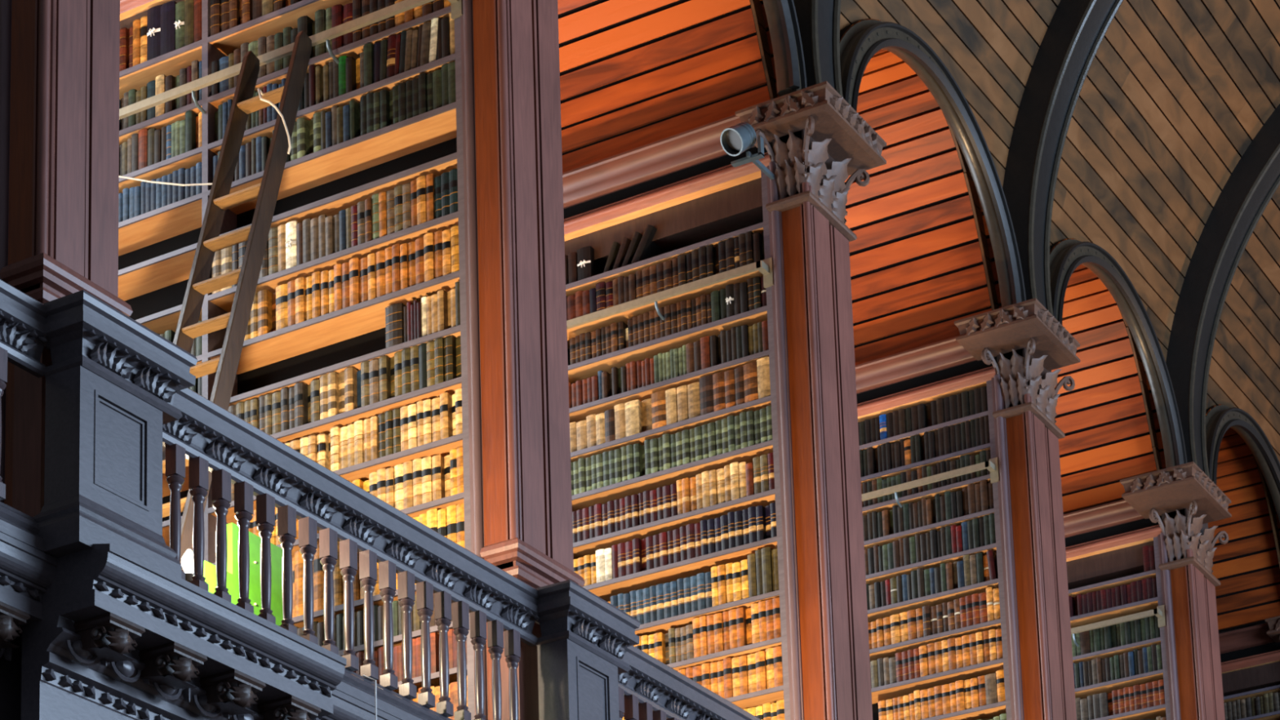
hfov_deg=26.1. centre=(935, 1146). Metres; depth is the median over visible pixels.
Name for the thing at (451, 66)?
book
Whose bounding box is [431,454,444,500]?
book
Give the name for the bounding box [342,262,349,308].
book
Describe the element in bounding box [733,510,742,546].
book
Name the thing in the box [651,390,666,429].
book
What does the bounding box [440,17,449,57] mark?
book
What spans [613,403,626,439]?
book
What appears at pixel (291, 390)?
book
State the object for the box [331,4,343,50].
book
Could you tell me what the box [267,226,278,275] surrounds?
book
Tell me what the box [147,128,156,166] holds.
book
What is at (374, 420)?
book
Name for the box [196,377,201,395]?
book
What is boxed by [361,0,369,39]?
book
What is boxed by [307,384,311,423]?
book
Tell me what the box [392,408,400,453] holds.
book
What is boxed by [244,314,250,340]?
book
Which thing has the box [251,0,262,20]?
book
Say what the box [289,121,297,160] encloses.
book
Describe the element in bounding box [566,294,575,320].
book
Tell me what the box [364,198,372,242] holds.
book
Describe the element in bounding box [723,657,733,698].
book
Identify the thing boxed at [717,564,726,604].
book
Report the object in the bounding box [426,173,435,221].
book
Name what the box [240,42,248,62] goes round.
book
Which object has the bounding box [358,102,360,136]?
book
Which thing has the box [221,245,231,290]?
book
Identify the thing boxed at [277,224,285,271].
book
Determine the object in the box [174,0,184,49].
book
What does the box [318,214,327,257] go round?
book
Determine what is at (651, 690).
balustrade
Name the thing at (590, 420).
book
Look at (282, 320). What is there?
book
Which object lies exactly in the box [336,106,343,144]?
book
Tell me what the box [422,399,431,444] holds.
book
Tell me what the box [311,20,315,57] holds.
book
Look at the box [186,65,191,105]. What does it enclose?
book
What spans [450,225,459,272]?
book
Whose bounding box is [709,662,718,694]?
book
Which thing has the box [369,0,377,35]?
book
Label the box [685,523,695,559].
book
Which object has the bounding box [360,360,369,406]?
book
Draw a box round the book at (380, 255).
[375,249,385,297]
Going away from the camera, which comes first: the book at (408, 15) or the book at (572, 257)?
the book at (408, 15)
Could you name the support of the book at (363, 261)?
on the bookcase at (157, 247)
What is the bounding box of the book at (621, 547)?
[617,542,626,577]
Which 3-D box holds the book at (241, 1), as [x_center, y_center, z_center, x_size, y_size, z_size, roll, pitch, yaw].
[-3.671,-6.101,14.653,0.046,0.303,0.164,-8,-12,25]
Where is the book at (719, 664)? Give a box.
[716,660,724,698]
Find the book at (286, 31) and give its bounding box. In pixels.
[283,26,293,68]
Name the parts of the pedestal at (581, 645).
panel moulding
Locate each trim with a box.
[0,532,57,661]
[21,543,346,719]
[311,688,399,719]
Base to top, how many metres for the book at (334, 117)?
0.230 m
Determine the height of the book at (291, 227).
0.262 m
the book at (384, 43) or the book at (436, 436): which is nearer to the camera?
the book at (436, 436)
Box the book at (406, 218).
[402,182,411,229]
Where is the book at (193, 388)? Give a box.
[189,377,196,392]
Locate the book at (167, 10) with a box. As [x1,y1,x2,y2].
[160,0,177,55]
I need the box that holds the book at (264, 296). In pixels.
[257,289,272,336]
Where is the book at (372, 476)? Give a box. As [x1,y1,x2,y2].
[368,471,377,497]
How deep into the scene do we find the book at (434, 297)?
13.63 m
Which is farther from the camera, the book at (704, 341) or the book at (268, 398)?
the book at (704, 341)
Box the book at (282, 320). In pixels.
[275,283,288,330]
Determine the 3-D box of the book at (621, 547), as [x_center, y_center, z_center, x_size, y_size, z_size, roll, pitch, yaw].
[-1.907,-3.611,16.916,0.056,0.224,0.165,-8,-12,25]
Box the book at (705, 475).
[701,471,710,507]
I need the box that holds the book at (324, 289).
[320,270,328,315]
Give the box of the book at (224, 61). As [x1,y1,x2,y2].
[218,56,228,93]
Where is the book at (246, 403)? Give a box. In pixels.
[244,400,250,423]
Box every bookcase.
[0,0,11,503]
[118,0,488,719]
[562,114,804,719]
[855,335,1024,719]
[1063,499,1181,719]
[1218,622,1279,719]
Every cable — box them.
[119,175,212,186]
[362,675,377,719]
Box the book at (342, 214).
[338,209,346,250]
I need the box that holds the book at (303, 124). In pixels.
[297,117,309,158]
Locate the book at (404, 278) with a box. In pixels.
[400,243,408,289]
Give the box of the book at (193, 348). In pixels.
[191,337,195,356]
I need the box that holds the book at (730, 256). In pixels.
[724,238,734,271]
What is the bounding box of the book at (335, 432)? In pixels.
[329,426,340,471]
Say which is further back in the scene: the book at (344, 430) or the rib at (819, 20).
the rib at (819, 20)
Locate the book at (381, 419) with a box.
[377,413,385,457]
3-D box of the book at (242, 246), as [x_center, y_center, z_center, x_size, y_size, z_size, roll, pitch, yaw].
[-3.580,-4.617,14.335,0.061,0.271,0.192,-8,-12,25]
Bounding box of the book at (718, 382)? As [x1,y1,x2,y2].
[712,371,725,411]
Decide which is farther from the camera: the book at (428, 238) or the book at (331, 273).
the book at (331, 273)
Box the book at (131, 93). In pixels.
[128,88,137,127]
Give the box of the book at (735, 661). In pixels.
[731,657,740,696]
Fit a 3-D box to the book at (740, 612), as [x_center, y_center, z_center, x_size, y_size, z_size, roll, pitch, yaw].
[-1.141,-3.105,16.438,0.048,0.247,0.164,-8,-12,25]
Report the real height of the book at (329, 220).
0.218 m
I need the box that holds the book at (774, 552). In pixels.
[771,548,778,591]
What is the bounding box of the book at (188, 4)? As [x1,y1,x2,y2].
[184,0,194,46]
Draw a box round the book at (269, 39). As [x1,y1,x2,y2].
[266,35,274,75]
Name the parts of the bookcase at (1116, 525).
crown moulding, shelf, moulding, shelf, ladder rail, shelf, shelf, shelf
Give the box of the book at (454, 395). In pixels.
[452,393,455,435]
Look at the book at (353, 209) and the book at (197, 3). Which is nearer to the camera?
the book at (353, 209)
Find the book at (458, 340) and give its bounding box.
[455,335,461,377]
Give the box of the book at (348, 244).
[346,207,351,248]
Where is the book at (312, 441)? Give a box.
[307,435,316,462]
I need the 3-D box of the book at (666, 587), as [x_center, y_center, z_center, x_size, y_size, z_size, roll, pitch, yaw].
[-1.600,-3.318,16.720,0.051,0.228,0.189,-8,-12,25]
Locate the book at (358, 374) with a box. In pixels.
[356,370,361,408]
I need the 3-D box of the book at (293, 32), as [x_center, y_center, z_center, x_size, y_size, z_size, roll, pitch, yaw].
[-3.334,-5.761,14.405,0.046,0.217,0.173,-8,-12,25]
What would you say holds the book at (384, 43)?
on the bookcase at (157, 247)
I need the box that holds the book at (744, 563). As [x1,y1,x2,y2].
[740,559,749,599]
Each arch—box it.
[762,0,807,96]
[840,19,1026,307]
[1049,239,1186,468]
[1205,404,1279,522]
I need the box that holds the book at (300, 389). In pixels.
[293,382,307,426]
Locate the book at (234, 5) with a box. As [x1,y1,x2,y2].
[229,0,239,28]
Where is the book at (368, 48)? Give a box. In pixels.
[363,43,373,86]
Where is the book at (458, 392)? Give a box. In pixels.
[454,388,462,435]
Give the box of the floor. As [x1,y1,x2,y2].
[15,626,22,635]
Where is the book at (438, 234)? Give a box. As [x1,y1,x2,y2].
[434,230,443,278]
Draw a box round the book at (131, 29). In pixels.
[128,26,133,67]
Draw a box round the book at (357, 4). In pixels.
[352,0,361,42]
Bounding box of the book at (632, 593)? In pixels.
[629,590,636,618]
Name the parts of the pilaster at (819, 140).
panel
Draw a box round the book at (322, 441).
[316,433,328,469]
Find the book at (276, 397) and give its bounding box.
[271,391,280,434]
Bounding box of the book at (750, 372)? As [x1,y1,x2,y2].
[743,361,758,402]
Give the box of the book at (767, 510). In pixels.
[764,505,771,538]
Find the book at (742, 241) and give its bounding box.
[738,233,746,266]
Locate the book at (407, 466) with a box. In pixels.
[403,461,413,509]
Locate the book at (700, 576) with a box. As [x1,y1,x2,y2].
[697,573,706,610]
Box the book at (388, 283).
[385,246,392,294]
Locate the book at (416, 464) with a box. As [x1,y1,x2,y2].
[412,457,422,506]
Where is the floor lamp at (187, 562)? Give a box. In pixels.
[181,549,194,582]
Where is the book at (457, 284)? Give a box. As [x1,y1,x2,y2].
[454,281,460,325]
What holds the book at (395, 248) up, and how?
on the bookcase at (157, 247)
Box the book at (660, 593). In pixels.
[655,583,664,620]
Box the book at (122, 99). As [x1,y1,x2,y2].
[120,97,124,130]
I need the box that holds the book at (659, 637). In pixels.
[653,632,666,664]
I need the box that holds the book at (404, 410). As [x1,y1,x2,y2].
[400,405,408,451]
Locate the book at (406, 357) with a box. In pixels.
[401,347,410,394]
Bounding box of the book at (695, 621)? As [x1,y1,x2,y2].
[692,617,701,657]
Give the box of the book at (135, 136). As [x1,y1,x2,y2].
[131,133,137,172]
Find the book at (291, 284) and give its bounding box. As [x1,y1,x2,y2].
[287,280,295,326]
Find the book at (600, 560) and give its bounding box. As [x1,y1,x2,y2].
[595,548,604,582]
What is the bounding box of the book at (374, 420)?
[370,416,378,460]
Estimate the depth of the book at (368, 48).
14.07 m
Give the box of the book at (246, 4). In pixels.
[242,0,251,23]
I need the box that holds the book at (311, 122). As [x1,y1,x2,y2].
[309,119,313,154]
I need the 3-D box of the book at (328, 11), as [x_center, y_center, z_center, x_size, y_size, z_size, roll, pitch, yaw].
[-3.133,-5.813,14.311,0.045,0.261,0.170,-8,-12,25]
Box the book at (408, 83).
[405,80,412,119]
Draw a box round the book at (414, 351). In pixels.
[409,346,419,391]
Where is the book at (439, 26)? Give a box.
[436,18,441,59]
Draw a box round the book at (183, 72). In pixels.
[179,67,186,107]
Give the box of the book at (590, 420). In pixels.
[586,413,596,448]
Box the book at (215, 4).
[210,0,220,35]
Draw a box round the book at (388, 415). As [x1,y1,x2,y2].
[384,410,393,455]
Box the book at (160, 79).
[155,74,166,116]
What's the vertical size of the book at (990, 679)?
0.224 m
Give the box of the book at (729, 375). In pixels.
[724,369,735,408]
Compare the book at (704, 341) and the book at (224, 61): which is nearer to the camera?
the book at (224, 61)
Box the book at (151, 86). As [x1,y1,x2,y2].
[146,80,155,119]
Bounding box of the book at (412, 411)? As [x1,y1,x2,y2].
[408,404,417,448]
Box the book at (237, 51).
[234,48,240,87]
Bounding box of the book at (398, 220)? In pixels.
[394,184,403,232]
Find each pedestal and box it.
[32,289,197,577]
[534,579,639,719]
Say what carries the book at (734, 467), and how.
on the bookcase at (691, 164)
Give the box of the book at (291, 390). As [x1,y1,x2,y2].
[288,386,294,429]
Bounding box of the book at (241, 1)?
[239,0,242,24]
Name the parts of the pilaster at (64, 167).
panel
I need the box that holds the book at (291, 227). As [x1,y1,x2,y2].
[284,220,298,269]
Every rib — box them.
[793,0,843,97]
[1002,0,1123,315]
[1165,103,1279,478]
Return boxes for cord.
[257,88,291,154]
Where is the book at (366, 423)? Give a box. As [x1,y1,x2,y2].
[363,417,370,462]
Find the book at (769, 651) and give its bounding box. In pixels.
[765,647,774,688]
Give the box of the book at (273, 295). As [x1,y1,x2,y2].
[271,292,275,331]
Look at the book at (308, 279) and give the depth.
14.02 m
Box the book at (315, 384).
[311,379,319,422]
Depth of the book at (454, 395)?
13.50 m
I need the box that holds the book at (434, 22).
[428,17,439,62]
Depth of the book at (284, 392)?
13.97 m
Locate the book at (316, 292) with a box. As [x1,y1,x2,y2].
[311,271,320,318]
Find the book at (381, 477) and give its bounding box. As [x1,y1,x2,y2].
[377,467,386,502]
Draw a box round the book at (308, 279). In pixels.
[305,275,311,320]
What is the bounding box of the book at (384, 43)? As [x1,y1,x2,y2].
[379,39,387,80]
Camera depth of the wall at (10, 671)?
10.21 m
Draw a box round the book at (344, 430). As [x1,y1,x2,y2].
[339,426,347,469]
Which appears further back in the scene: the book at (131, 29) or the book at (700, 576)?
the book at (700, 576)
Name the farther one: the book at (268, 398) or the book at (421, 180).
the book at (268, 398)
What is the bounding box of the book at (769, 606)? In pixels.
[765,599,773,639]
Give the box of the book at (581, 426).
[576,420,586,450]
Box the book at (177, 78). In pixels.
[175,75,179,109]
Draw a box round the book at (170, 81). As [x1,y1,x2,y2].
[164,75,175,113]
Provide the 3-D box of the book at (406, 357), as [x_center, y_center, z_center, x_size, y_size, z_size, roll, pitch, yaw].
[-2.613,-3.864,13.725,0.049,0.245,0.186,-8,-12,25]
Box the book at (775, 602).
[772,597,781,638]
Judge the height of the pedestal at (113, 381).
0.997 m
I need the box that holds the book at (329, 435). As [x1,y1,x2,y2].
[328,432,330,470]
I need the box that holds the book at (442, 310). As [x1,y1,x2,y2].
[437,289,448,331]
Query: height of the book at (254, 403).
0.229 m
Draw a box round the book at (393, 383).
[390,356,395,397]
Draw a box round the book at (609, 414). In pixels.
[604,408,615,442]
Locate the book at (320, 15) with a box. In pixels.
[315,8,325,56]
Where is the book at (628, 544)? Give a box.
[625,540,633,575]
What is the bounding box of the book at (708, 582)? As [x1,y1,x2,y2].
[704,571,712,608]
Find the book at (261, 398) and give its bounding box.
[257,395,265,431]
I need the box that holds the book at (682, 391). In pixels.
[675,385,688,422]
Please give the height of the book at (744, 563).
0.252 m
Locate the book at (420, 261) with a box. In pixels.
[415,237,424,284]
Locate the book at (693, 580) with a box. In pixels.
[689,575,697,612]
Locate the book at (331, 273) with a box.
[328,269,334,312]
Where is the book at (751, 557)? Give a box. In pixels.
[747,553,756,597]
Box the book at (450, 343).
[444,335,456,381]
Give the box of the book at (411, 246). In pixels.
[408,241,415,286]
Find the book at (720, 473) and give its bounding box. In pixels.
[715,467,725,503]
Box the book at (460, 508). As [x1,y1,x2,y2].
[456,502,464,547]
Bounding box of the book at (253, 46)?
[248,40,257,78]
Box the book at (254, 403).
[249,398,258,428]
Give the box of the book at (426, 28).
[419,22,431,66]
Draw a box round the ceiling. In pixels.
[557,0,1279,631]
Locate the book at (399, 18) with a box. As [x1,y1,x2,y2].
[394,0,404,26]
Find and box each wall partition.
[120,0,184,29]
[1066,541,1153,590]
[1218,621,1279,696]
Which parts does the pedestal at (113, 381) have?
panel moulding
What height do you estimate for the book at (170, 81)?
0.221 m
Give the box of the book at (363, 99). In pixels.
[360,95,366,135]
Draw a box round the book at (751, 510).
[747,506,756,542]
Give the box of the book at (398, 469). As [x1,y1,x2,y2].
[394,463,403,510]
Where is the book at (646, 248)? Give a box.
[631,224,662,263]
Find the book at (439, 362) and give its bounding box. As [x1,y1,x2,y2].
[434,337,444,384]
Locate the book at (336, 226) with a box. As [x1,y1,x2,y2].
[333,213,339,253]
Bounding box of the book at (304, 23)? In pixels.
[297,15,313,58]
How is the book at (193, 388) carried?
on the bookcase at (157, 247)
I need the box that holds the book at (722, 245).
[718,240,726,273]
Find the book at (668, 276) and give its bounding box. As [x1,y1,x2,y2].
[663,260,672,290]
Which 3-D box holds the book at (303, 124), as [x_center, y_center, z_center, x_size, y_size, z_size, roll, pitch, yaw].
[-3.270,-5.239,14.278,0.050,0.227,0.176,-8,-12,25]
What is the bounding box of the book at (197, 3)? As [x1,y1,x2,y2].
[194,0,201,42]
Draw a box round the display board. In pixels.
[203,522,283,626]
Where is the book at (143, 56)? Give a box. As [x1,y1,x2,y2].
[139,15,146,63]
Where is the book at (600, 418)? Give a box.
[595,413,605,444]
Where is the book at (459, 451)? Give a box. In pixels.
[456,446,463,493]
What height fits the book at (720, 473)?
0.230 m
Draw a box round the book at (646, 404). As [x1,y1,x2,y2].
[641,398,652,431]
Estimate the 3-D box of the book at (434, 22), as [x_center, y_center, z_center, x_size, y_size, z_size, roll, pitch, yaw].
[-2.525,-5.624,13.972,0.065,0.246,0.169,-8,-12,25]
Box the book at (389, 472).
[385,467,395,507]
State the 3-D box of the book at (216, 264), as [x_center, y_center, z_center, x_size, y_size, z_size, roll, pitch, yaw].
[-3.743,-4.588,14.416,0.066,0.262,0.183,-8,-12,25]
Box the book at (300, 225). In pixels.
[296,222,302,265]
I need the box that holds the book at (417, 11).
[413,4,422,19]
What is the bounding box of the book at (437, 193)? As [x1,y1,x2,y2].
[434,175,441,218]
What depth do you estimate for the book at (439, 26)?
13.89 m
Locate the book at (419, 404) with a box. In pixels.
[416,400,423,446]
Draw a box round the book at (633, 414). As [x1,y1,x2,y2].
[624,399,642,436]
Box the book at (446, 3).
[444,0,450,8]
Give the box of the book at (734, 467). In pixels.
[729,462,739,500]
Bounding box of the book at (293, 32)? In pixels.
[290,27,297,57]
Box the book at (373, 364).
[368,359,379,404]
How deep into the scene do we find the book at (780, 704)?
16.15 m
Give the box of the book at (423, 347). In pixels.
[418,342,426,389]
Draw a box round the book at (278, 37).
[274,32,283,71]
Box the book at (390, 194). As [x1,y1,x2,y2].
[386,189,395,235]
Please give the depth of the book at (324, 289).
13.97 m
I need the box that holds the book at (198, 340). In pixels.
[195,320,201,356]
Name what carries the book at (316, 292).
on the bookcase at (157, 247)
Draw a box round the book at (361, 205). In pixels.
[357,200,364,244]
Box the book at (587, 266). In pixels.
[577,245,604,280]
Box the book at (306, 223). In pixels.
[302,218,311,263]
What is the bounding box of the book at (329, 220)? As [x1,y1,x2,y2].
[324,215,333,255]
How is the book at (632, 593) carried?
on the bookcase at (691, 164)
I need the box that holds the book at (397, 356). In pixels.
[394,351,402,396]
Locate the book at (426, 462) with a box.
[421,456,432,503]
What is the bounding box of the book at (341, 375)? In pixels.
[338,370,344,413]
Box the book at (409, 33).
[404,29,413,71]
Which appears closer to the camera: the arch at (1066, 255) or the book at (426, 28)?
the book at (426, 28)
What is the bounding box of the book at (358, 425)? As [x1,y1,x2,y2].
[354,420,364,465]
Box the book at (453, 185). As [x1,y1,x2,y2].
[448,168,457,213]
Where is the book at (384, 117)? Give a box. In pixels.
[379,88,390,128]
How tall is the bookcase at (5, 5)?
5.300 m
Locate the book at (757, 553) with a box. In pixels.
[755,549,763,595]
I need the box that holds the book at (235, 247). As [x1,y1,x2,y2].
[231,244,238,287]
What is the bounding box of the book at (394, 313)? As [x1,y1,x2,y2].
[385,302,406,347]
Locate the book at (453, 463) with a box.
[449,448,457,495]
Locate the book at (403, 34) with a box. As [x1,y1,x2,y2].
[399,31,406,73]
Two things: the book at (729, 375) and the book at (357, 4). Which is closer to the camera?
the book at (357, 4)
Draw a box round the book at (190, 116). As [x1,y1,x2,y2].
[185,110,198,152]
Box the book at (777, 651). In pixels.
[773,645,782,687]
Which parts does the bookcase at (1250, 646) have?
crown moulding, moulding, shelf, shelf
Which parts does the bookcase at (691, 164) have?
crown moulding, shelf, ladder rail, shelf, panel, shelf, moulding, shelf, shelf, shelf, shelf, shelf, shelf, shelf, shelf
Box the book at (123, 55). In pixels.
[119,27,128,71]
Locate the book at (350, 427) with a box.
[347,423,354,466]
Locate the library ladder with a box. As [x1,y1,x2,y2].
[162,31,311,572]
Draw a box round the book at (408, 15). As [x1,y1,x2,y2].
[404,8,413,22]
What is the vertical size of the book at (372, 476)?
0.248 m
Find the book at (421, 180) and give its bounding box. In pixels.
[416,175,426,224]
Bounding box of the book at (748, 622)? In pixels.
[745,608,752,644]
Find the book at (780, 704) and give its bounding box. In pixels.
[776,699,784,719]
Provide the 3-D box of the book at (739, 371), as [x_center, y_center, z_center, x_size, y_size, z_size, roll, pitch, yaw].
[-1.161,-4.628,16.724,0.067,0.249,0.176,-8,-12,25]
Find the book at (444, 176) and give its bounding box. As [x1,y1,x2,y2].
[440,172,449,216]
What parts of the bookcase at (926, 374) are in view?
panel, crown moulding, shelf, shelf, ladder rail, shelf, moulding, shelf, shelf, shelf, shelf, shelf, shelf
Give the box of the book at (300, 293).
[294,277,305,324]
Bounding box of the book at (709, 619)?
[706,614,715,654]
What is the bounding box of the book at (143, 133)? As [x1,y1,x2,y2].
[137,128,148,169]
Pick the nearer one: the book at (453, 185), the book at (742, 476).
the book at (453, 185)
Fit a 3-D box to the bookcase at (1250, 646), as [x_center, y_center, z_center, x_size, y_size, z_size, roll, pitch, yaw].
[1.932,-2.054,25.725,3.500,5.300,0.400,-8,-12,25]
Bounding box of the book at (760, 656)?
[755,650,767,691]
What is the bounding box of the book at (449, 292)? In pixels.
[447,290,451,328]
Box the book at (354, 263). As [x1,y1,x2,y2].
[349,257,360,306]
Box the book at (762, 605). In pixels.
[758,600,767,641]
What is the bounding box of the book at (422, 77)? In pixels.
[417,72,426,115]
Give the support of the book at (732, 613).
on the bookcase at (691, 164)
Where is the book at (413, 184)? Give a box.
[410,179,417,226]
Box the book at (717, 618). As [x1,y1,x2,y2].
[713,613,724,653]
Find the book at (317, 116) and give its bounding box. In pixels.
[313,111,320,152]
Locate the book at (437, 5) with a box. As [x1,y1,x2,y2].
[432,0,444,12]
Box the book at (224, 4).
[220,0,229,31]
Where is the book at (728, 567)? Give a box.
[724,562,733,603]
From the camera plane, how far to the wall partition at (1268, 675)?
25.60 m
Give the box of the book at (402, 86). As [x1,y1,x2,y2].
[398,82,405,122]
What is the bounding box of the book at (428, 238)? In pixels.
[423,232,435,281]
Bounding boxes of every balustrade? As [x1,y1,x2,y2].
[0,279,53,556]
[162,387,540,719]
[617,645,760,719]
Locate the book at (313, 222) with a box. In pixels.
[310,217,319,260]
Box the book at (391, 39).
[386,35,396,78]
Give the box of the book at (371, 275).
[367,253,376,300]
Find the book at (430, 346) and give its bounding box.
[426,340,435,386]
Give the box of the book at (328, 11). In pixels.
[324,7,332,53]
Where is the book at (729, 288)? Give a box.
[725,284,734,317]
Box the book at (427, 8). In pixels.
[422,0,432,16]
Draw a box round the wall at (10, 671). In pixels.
[0,635,22,719]
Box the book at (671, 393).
[665,387,677,425]
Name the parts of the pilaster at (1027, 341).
panel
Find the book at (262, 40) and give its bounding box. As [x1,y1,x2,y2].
[257,36,266,78]
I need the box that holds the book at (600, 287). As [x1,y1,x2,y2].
[595,281,605,311]
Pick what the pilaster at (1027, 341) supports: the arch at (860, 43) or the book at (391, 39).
the arch at (860, 43)
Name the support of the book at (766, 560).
on the bookcase at (691, 164)
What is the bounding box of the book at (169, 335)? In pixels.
[164,329,175,342]
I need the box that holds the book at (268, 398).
[264,394,271,435]
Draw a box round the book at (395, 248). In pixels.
[391,244,399,292]
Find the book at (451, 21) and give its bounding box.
[448,13,454,54]
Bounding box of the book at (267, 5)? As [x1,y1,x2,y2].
[262,0,273,16]
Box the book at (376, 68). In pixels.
[373,42,380,83]
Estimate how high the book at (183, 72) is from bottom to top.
0.234 m
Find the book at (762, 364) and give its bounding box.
[756,356,770,399]
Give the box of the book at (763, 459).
[760,454,768,492]
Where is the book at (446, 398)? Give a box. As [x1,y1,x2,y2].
[440,392,453,439]
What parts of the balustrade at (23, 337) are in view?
handrail, rail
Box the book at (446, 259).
[442,229,451,275]
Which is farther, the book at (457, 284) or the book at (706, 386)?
the book at (706, 386)
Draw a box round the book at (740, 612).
[736,607,746,647]
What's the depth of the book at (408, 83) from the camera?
13.92 m
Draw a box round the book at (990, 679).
[984,672,997,705]
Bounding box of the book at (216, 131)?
[214,111,218,141]
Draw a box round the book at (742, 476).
[738,462,747,497]
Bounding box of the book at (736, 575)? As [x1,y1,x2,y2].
[732,561,742,601]
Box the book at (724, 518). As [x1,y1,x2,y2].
[720,515,728,550]
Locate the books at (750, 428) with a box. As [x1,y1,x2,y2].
[118,0,1279,719]
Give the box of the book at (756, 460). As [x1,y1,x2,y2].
[752,456,761,493]
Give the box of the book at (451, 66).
[448,61,455,103]
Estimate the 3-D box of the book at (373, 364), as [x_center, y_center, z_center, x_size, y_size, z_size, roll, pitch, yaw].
[-2.796,-3.837,13.797,0.056,0.239,0.164,-8,-12,25]
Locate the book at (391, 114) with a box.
[389,89,393,124]
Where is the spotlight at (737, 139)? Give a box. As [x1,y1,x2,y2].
[720,122,774,179]
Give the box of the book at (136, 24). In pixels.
[132,18,140,66]
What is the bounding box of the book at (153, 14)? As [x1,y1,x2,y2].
[146,4,162,60]
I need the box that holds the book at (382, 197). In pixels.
[378,191,386,237]
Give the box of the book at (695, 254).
[691,248,699,281]
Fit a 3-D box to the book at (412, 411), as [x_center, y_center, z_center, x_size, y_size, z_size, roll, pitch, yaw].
[-2.567,-3.569,13.647,0.049,0.234,0.186,-8,-12,25]
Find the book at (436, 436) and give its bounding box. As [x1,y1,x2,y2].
[431,397,440,442]
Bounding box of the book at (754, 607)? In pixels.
[751,603,759,643]
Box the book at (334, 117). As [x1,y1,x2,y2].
[331,106,337,146]
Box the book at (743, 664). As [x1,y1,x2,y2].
[738,655,748,694]
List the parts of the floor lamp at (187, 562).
bulb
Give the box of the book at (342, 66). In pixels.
[338,55,347,95]
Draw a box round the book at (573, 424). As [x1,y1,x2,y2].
[569,422,577,452]
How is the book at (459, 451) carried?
on the bookcase at (157, 247)
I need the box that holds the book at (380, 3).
[377,0,386,32]
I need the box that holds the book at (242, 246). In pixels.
[238,240,247,268]
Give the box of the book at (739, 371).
[733,366,745,405]
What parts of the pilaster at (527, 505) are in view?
panel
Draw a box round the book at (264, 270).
[258,240,268,278]
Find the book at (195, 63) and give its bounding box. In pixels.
[191,60,199,102]
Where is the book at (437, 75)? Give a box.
[432,69,442,109]
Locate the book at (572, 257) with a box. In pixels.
[568,252,577,283]
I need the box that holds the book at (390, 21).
[385,0,395,30]
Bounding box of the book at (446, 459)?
[444,454,450,497]
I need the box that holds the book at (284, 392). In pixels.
[280,387,288,431]
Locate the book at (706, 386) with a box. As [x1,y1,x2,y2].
[698,374,714,415]
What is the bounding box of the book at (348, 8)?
[342,2,352,46]
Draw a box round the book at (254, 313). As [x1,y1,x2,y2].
[250,291,258,338]
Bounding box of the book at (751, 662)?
[746,653,756,693]
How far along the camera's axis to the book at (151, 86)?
14.76 m
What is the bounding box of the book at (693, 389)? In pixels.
[687,382,700,418]
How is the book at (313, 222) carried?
on the bookcase at (157, 247)
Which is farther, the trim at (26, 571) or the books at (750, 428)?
the books at (750, 428)
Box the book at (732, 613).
[728,608,737,648]
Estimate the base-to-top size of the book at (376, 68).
0.233 m
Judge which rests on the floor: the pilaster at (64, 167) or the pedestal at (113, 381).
the pilaster at (64, 167)
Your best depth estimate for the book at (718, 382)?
16.71 m
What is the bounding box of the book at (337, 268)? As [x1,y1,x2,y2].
[333,263,342,311]
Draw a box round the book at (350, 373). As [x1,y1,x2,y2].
[344,367,358,412]
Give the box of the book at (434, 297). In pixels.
[431,293,437,333]
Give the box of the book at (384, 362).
[378,355,391,401]
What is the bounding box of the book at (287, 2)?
[285,0,290,6]
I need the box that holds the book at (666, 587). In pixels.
[662,582,671,618]
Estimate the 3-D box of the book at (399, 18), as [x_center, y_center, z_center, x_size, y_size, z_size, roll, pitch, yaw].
[-2.722,-5.869,14.127,0.065,0.257,0.190,-8,-12,25]
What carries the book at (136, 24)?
on the bookcase at (157, 247)
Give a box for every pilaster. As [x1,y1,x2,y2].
[0,0,133,516]
[472,0,585,719]
[734,80,886,719]
[954,297,1079,719]
[1120,461,1231,719]
[1264,615,1279,642]
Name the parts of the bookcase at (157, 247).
moulding, shelf, shelf, shelf, shelf, shelf, shelf, shelf, shelf, ladder rail, shelf, panel, shelf, shelf, shelf, shelf, shelf, shelf, shelf, shelf, shelf, shelf, shelf, shelf, shelf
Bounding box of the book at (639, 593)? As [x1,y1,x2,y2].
[635,589,644,624]
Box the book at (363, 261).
[360,257,368,302]
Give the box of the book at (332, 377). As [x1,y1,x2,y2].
[327,372,338,417]
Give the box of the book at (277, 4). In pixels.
[273,0,285,11]
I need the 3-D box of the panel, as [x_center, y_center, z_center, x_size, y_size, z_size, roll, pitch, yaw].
[-2.426,-6.364,17.839,3.540,1.600,0.384,-8,-12,25]
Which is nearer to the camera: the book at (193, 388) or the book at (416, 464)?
the book at (416, 464)
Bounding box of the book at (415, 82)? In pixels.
[412,78,418,117]
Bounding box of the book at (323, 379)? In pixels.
[320,373,328,419]
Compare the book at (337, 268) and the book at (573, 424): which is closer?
the book at (337, 268)
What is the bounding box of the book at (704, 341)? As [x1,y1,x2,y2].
[700,336,711,369]
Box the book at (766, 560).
[760,546,773,593]
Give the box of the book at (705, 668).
[701,662,711,690]
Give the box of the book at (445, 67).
[441,63,448,106]
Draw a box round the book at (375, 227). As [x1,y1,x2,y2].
[371,193,379,239]
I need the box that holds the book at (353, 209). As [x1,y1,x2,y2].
[351,204,357,246]
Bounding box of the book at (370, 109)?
[366,92,373,133]
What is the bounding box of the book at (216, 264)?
[211,249,221,293]

